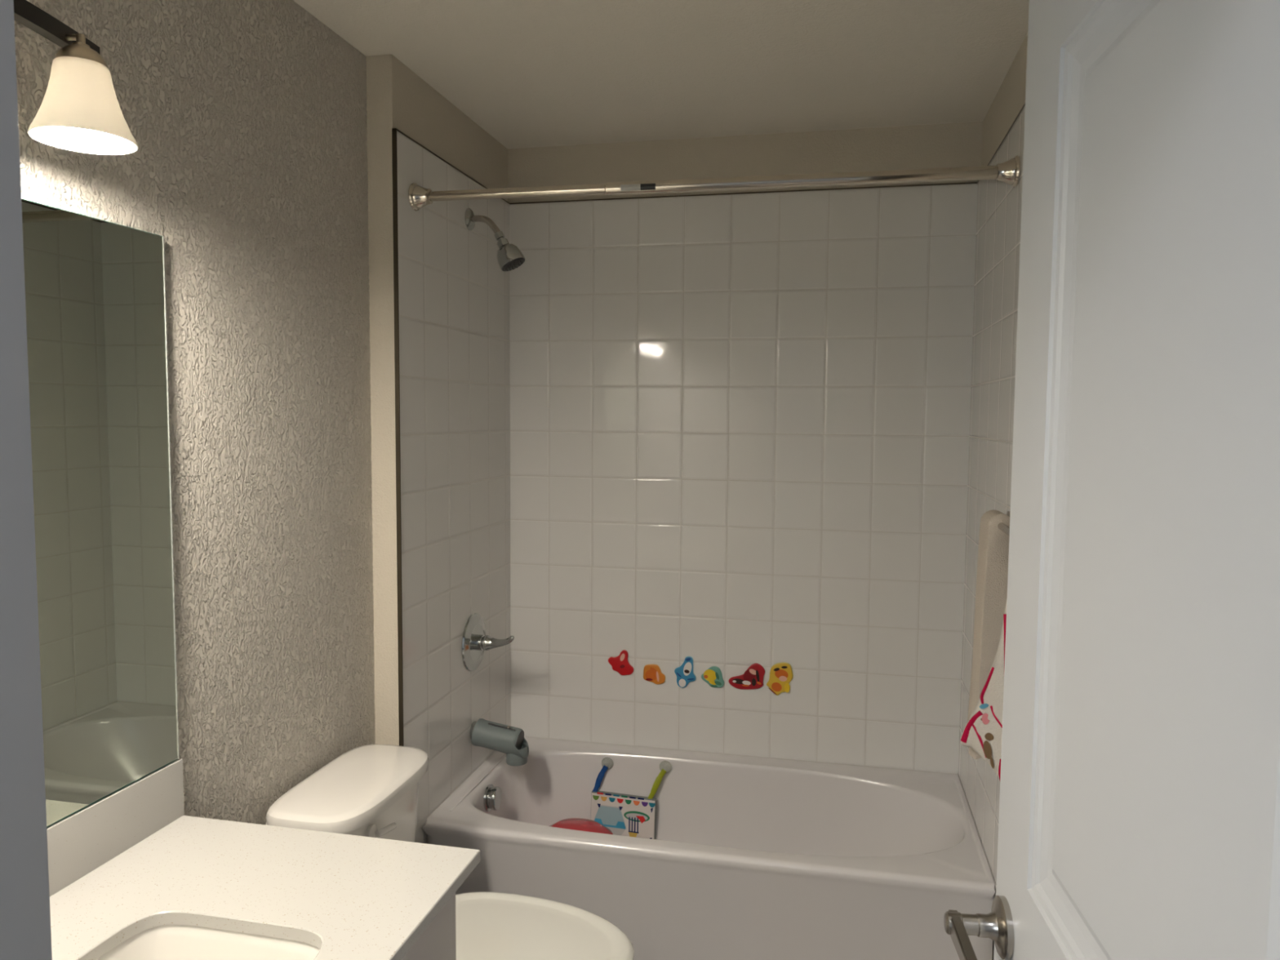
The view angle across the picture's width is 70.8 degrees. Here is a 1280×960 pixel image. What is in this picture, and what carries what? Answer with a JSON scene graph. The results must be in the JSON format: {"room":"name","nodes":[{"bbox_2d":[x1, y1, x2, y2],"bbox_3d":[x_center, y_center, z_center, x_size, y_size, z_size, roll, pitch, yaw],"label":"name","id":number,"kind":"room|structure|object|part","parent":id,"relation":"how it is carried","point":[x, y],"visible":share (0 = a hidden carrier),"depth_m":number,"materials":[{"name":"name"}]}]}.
{"room":"bathroom","nodes":[
{"label":"bathroom","id":0,"kind":"room"},
{"bbox_2d":[14,0,375,825],"bbox_3d":[-0.924,0.221,1.520,0.100,2.455,1.702,1,4,12],"label":"wall","id":1,"kind":"structure","parent":0,"point":[246,119],"depth_m":1.84,"materials":[{"name":"beige paint"}]},
{"bbox_2d":[13,0,137,155],"bbox_3d":[-0.839,-0.538,1.033,0.237,0.181,0.558,1,4,12],"label":"vanity light","id":2,"kind":"object","parent":1,"relation":"attached to","point":[79,110],"visible":0.95,"depth_m":1.20,"materials":[{"name":"white glass"}]},
{"bbox_3d":[-0.761,-0.515,1.229,0.129,0.102,0.129,1,4,12],"label":"lamp shade","id":3,"kind":"part","parent":2,"relation":"part of","materials":[{"name":"white glass"}]},
{"bbox_3d":[-0.761,-0.510,1.230,0.060,0.098,0.060,1,4,12],"label":"bulb","id":4,"kind":"part","parent":2,"relation":"part of","materials":[{"name":"white glass"}]},
{"bbox_2d":[21,198,179,826],"bbox_3d":[-0.935,0.072,1.147,0.007,0.934,0.932,1,4,12],"label":"wall mirror","id":5,"kind":"object","parent":1,"relation":"attached to","point":[95,288],"visible":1,"depth_m":1.45,"materials":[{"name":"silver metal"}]},
{"bbox_2d":[46,758,184,896],"bbox_3d":[-0.946,0.593,1.175,0.020,0.105,0.966,1,4,12],"label":"backsplash","id":6,"kind":"structure","parent":1,"relation":"attached to","point":[82,842],"depth_m":1.48,"materials":[{"name":"stone"}]},
{"bbox_2d":[365,53,507,746],"bbox_3d":[-0.612,0.133,2.791,0.170,2.455,0.921,1,4,12],"label":"wall","id":7,"kind":"structure","parent":0,"point":[397,97],"depth_m":2.32,"materials":[{"name":"beige paint"}]},
{"bbox_2d":[396,130,511,844],"bbox_3d":[-0.535,0.061,2.713,0.010,1.929,0.811,1,4,12],"label":"tiled wall","id":8,"kind":"structure","parent":7,"relation":"attached to","point":[454,291],"depth_m":2.61,"materials":[{"name":"white tile"}]},
{"bbox_2d":[461,613,514,671],"bbox_3d":[-0.451,0.507,2.790,0.142,0.180,0.180,1,4,12],"label":"shower valve","id":9,"kind":"object","parent":8,"relation":"attached to","point":[475,641],"visible":1,"depth_m":2.77,"materials":[{"name":"silver metal"}]},
{"bbox_3d":[-0.434,0.502,2.784,0.107,0.056,0.048,1,4,12],"label":"lever handle","id":10,"kind":"part","parent":9,"relation":"part of","materials":[{"name":"silver metal"}]},
{"bbox_2d":[464,208,524,271],"bbox_3d":[-0.428,-0.719,2.687,0.174,0.189,0.080,1,4,12],"label":"shower","id":11,"kind":"object","parent":8,"relation":"attached to","point":[509,256],"visible":1,"depth_m":2.67,"materials":[{"name":"silver metal"}]},
{"bbox_3d":[-0.461,-0.758,2.692,0.104,0.068,0.019,1,4,12],"label":"shower arm","id":12,"kind":"part","parent":11,"relation":"part of","materials":[{"name":"silver metal"}]},
{"bbox_2d":[470,718,528,765],"bbox_3d":[-0.436,0.814,2.808,0.177,0.127,0.085,1,4,12],"label":"tub spout","id":13,"kind":"object","parent":8,"relation":"attached to","point":[510,740],"visible":1,"depth_m":2.78,"materials":[{"name":"grey plastic"}]},
{"bbox_3d":[-0.512,0.788,2.822,0.022,0.060,0.060,1,4,12],"label":"spout","id":14,"kind":"part","parent":13,"relation":"part of","materials":[{"name":"silver metal"}]},
{"bbox_2d":[408,155,1020,211],"bbox_3d":[0.146,-0.729,2.225,1.495,0.082,0.071,1,4,9],"label":"shower rod","id":15,"kind":"object","parent":8,"relation":"attached to","point":[1008,172],"visible":1,"depth_m":2.20,"materials":[{"name":"silver metal"}]},
{"bbox_2d":[293,0,1029,149],"bbox_3d":[0.259,-1.040,1.651,2.300,0.060,2.630,1,4,12],"label":"ceiling","id":16,"kind":"structure","parent":0,"point":[531,73],"depth_m":2.25,"materials":[{"name":"beige paint"}]},
{"bbox_2d":[507,121,982,203],"bbox_3d":[0.296,0.124,3.009,1.512,2.455,0.110,1,4,12],"label":"wall","id":17,"kind":"structure","parent":0,"point":[959,144],"depth_m":2.86,"materials":[{"name":"beige paint"}]},
{"bbox_2d":[391,102,1025,746],"bbox_3d":[0.198,0.076,2.553,1.510,1.933,0.814,1,4,12],"label":"trim","id":18,"kind":"structure","parent":17,"relation":"attached to","point":[393,130],"depth_m":2.31,"materials":[{"name":"brown metal"}]},
{"bbox_2d":[509,183,977,774],"bbox_3d":[0.284,0.011,2.942,1.492,1.849,0.010,1,4,12],"label":"tiled wall","id":19,"kind":"structure","parent":17,"relation":"attached to","point":[740,424],"depth_m":2.92,"materials":[{"name":"white tile"}]},
{"bbox_2d":[608,649,634,675],"bbox_3d":[-0.065,0.619,3.051,0.090,0.088,0.007,1,4,12],"label":"toy","id":20,"kind":"object","parent":19,"relation":"attached to","point":[620,664],"visible":1,"depth_m":3.05,"materials":[{"name":"red plastic"}]},
{"bbox_2d":[643,664,665,684],"bbox_3d":[0.048,0.654,3.029,0.076,0.068,0.008,1,4,12],"label":"toy","id":21,"kind":"object","parent":19,"relation":"attached to","point":[651,673],"visible":1,"depth_m":3.03,"materials":[{"name":"orange plastic"}]},
{"bbox_2d":[674,655,696,688],"bbox_3d":[0.151,0.641,3.006,0.074,0.110,0.008,1,4,12],"label":"toy","id":22,"kind":"object","parent":19,"relation":"attached to","point":[685,674],"visible":1,"depth_m":3.00,"materials":[{"name":"blue plastic"}]},
{"bbox_2d":[701,666,724,687],"bbox_3d":[0.241,0.653,2.987,0.077,0.071,0.008,1,4,12],"label":"toy","id":23,"kind":"object","parent":19,"relation":"attached to","point":[713,676],"visible":1,"depth_m":2.98,"materials":[{"name":"teal"}]},
{"bbox_2d":[728,662,764,689],"bbox_3d":[0.351,0.646,2.962,0.119,0.090,0.009,1,4,12],"label":"toy","id":24,"kind":"object","parent":19,"relation":"attached to","point":[753,677],"visible":1,"depth_m":2.96,"materials":[{"name":"red plastic"}]},
{"bbox_2d":[766,662,793,695],"bbox_3d":[0.456,0.650,2.940,0.086,0.111,0.008,1,4,12],"label":"toy","id":25,"kind":"object","parent":19,"relation":"attached to","point":[781,674],"visible":1,"depth_m":2.94,"materials":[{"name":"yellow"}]},
{"bbox_2d":[981,32,1027,959],"bbox_3d":[0.999,0.169,2.454,0.098,2.455,0.901,1,4,12],"label":"wall","id":26,"kind":"structure","parent":0,"point":[1010,99],"depth_m":2.33,"materials":[{"name":"beige paint"}]},
{"bbox_2d":[957,106,1025,897],"bbox_3d":[0.932,0.095,2.396,0.010,1.929,0.811,1,4,12],"label":"tiled wall","id":27,"kind":"structure","parent":26,"relation":"attached to","point":[998,214],"depth_m":2.39,"materials":[{"name":"white tile"}]},
{"bbox_3d":[-0.208,1.528,0.946,1.800,0.060,4.550,1,4,12],"label":"floor","id":28,"kind":"structure","parent":0,"visible":0},
{"bbox_2d":[401,892,456,959],"bbox_3d":[-0.685,1.076,1.145,0.557,0.806,0.947,1,4,12],"label":"vanity cabinet","id":29,"kind":"object","parent":28,"relation":"on","point":[437,941],"visible":0.02,"depth_m":1.46,"materials":[{"name":"grey paint"}]},
{"bbox_2d":[46,758,480,959],"bbox_3d":[-0.664,0.610,1.115,0.596,0.125,0.966,1,4,12],"label":"countertop","id":30,"kind":"structure","parent":29,"relation":"on","point":[130,862],"depth_m":1.41,"materials":[{"name":"stone"}]},
{"bbox_2d":[97,924,319,959],"bbox_3d":[-0.619,0.751,1.125,0.350,0.158,0.430,1,4,12],"label":"sink","id":31,"kind":"object","parent":30,"relation":"in","point":[165,942],"visible":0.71,"depth_m":1.31,"materials":[{"name":"white ceramic"}]},
{"bbox_2d":[266,744,634,959],"bbox_3d":[-0.386,1.046,1.989,0.759,0.752,0.428,1,4,12],"label":"toilet","id":32,"kind":"object","parent":28,"relation":"on","point":[369,790],"visible":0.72,"depth_m":1.99,"materials":[{"name":"white ceramic"}]},
{"bbox_3d":[-0.656,0.871,2.036,0.204,0.339,0.400,1,4,12],"label":"tank","id":33,"kind":"part","parent":32,"relation":"part of","materials":[{"name":"white ceramic"}]},
{"bbox_3d":[-0.638,0.684,2.019,0.229,0.038,0.428,1,4,12],"label":"tank lid","id":34,"kind":"part","parent":32,"relation":"part of","materials":[{"name":"white ceramic"}]},
{"bbox_3d":[-0.557,0.751,1.936,0.035,0.036,0.079,1,4,12],"label":"flush lever","id":35,"kind":"part","parent":32,"relation":"part of","materials":[{"name":"white ceramic"}]},
{"bbox_3d":[-0.271,1.010,1.962,0.525,0.021,0.362,1,4,12],"label":"seat","id":36,"kind":"part","parent":32,"relation":"part of","materials":[{"name":"white plastic"}]},
{"bbox_2d":[422,736,995,959],"bbox_3d":[0.200,1.157,2.675,1.490,0.441,0.700,1,4,12],"label":"bathtub","id":37,"kind":"object","parent":28,"relation":"on","point":[748,858],"visible":0.94,"depth_m":2.43,"materials":[{"name":"white ceramic"}]},
{"bbox_3d":[-0.464,0.982,2.780,0.011,0.080,0.080,1,4,12],"label":"overflow plate","id":38,"kind":"part","parent":37,"relation":"part of","materials":[{"name":"silver metal"}]},
{"bbox_2d":[550,817,613,834],"bbox_3d":[-0.193,1.161,2.789,0.312,0.196,0.240,1,4,12],"label":"basin","id":39,"kind":"object","parent":37,"relation":"in","point":[575,824],"visible":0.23,"depth_m":2.78,"materials":[{"name":"red plastic"}]},
{"bbox_2d":[591,757,671,839],"bbox_3d":[-0.032,1.083,2.972,0.264,0.315,0.066,1,4,12],"label":"holder","id":40,"kind":"object","parent":37,"relation":"in","point":[624,815],"visible":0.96,"depth_m":2.96,"materials":[{"name":"multicoloured plastic"}]},
{"bbox_2d":[601,757,613,769],"bbox_3d":[-0.111,0.949,3.004,0.042,0.042,0.020,1,4,12],"label":"cup","id":41,"kind":"object","parent":40,"relation":"on","point":[606,762],"depth_m":3.00,"materials":[{"name":"white"}]},
{"bbox_2d":[591,790,656,839],"bbox_3d":[-0.056,1.140,2.973,0.220,0.200,0.044,1,4,14],"label":"box","id":42,"kind":"object","parent":40,"relation":"on","point":[624,815],"depth_m":2.96,"materials":[{"name":"multicoloured paper"}]},
{"bbox_2d":[659,760,671,773],"bbox_3d":[0.083,0.948,2.962,0.042,0.042,0.020,1,4,12],"label":"cup","id":43,"kind":"object","parent":40,"relation":"on","point":[665,766],"depth_m":2.96,"materials":[{"name":"white"}]},
{"bbox_3d":[-0.042,0.307,0.400,2.300,2.455,0.120,1,4,12],"label":"wall","id":44,"kind":"structure","parent":0,"visible":0},
{"bbox_2d":[0,0,52,959],"bbox_3d":[-0.013,0.496,0.406,0.757,2.077,0.124,1,4,12],"label":"trim","id":45,"kind":"structure","parent":44,"relation":"attached to","point":[25,934],"depth_m":0.50,"materials":[{"name":"grey paint"}]},
{"bbox_2d":[943,0,1279,959],"bbox_3d":[0.380,0.487,0.736,0.178,2.031,0.716,1,4,12],"label":"door","id":46,"kind":"structure","parent":44,"relation":"in","point":[1140,798],"depth_m":0.71,"materials":[{"name":"grey paint"}]},
{"bbox_3d":[0.363,0.522,0.997,0.037,0.024,0.135,1,4,12],"label":"handle","id":47,"kind":"part","parent":46,"relation":"part of","materials":[{"name":"silver metal"}]},
{"bbox_3d":[0.720,0.258,1.175,0.100,2.455,1.722,1,4,12],"label":"wall","id":48,"kind":"structure","parent":0,"visible":0},
{"bbox_2d":[997,511,1010,535],"bbox_3d":[0.777,0.113,1.808,0.062,0.040,0.640,1,4,12],"label":"towel bar","id":49,"kind":"object","parent":48,"relation":"attached to","point":[1003,527],"visible":0.09,"depth_m":1.92,"materials":[{"name":"silver metal"}]},
{"bbox_2d":[960,598,1007,779],"bbox_3d":[0.761,0.391,1.937,0.034,0.536,0.161,-2,5,-33],"label":"towel","id":50,"kind":"object","parent":49,"relation":"hanging from","point":[982,732],"visible":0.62,"depth_m":1.94,"materials":[{"name":"beige fabric"}]},
{"bbox_2d":[967,510,1009,759],"bbox_3d":[0.796,0.347,2.048,0.078,0.554,0.118,1,4,12],"label":"bath towel","id":51,"kind":"object","parent":49,"relation":"hanging from","point":[991,591],"visible":0.59,"depth_m":1.99,"materials":[{"name":"beige fabric"}]},
{"bbox_3d":[0.757,0.112,1.810,0.016,0.016,0.635,1,4,12],"label":"rail","id":52,"kind":"part","parent":49,"relation":"part of","materials":[{"name":"silver metal"}]}
]}

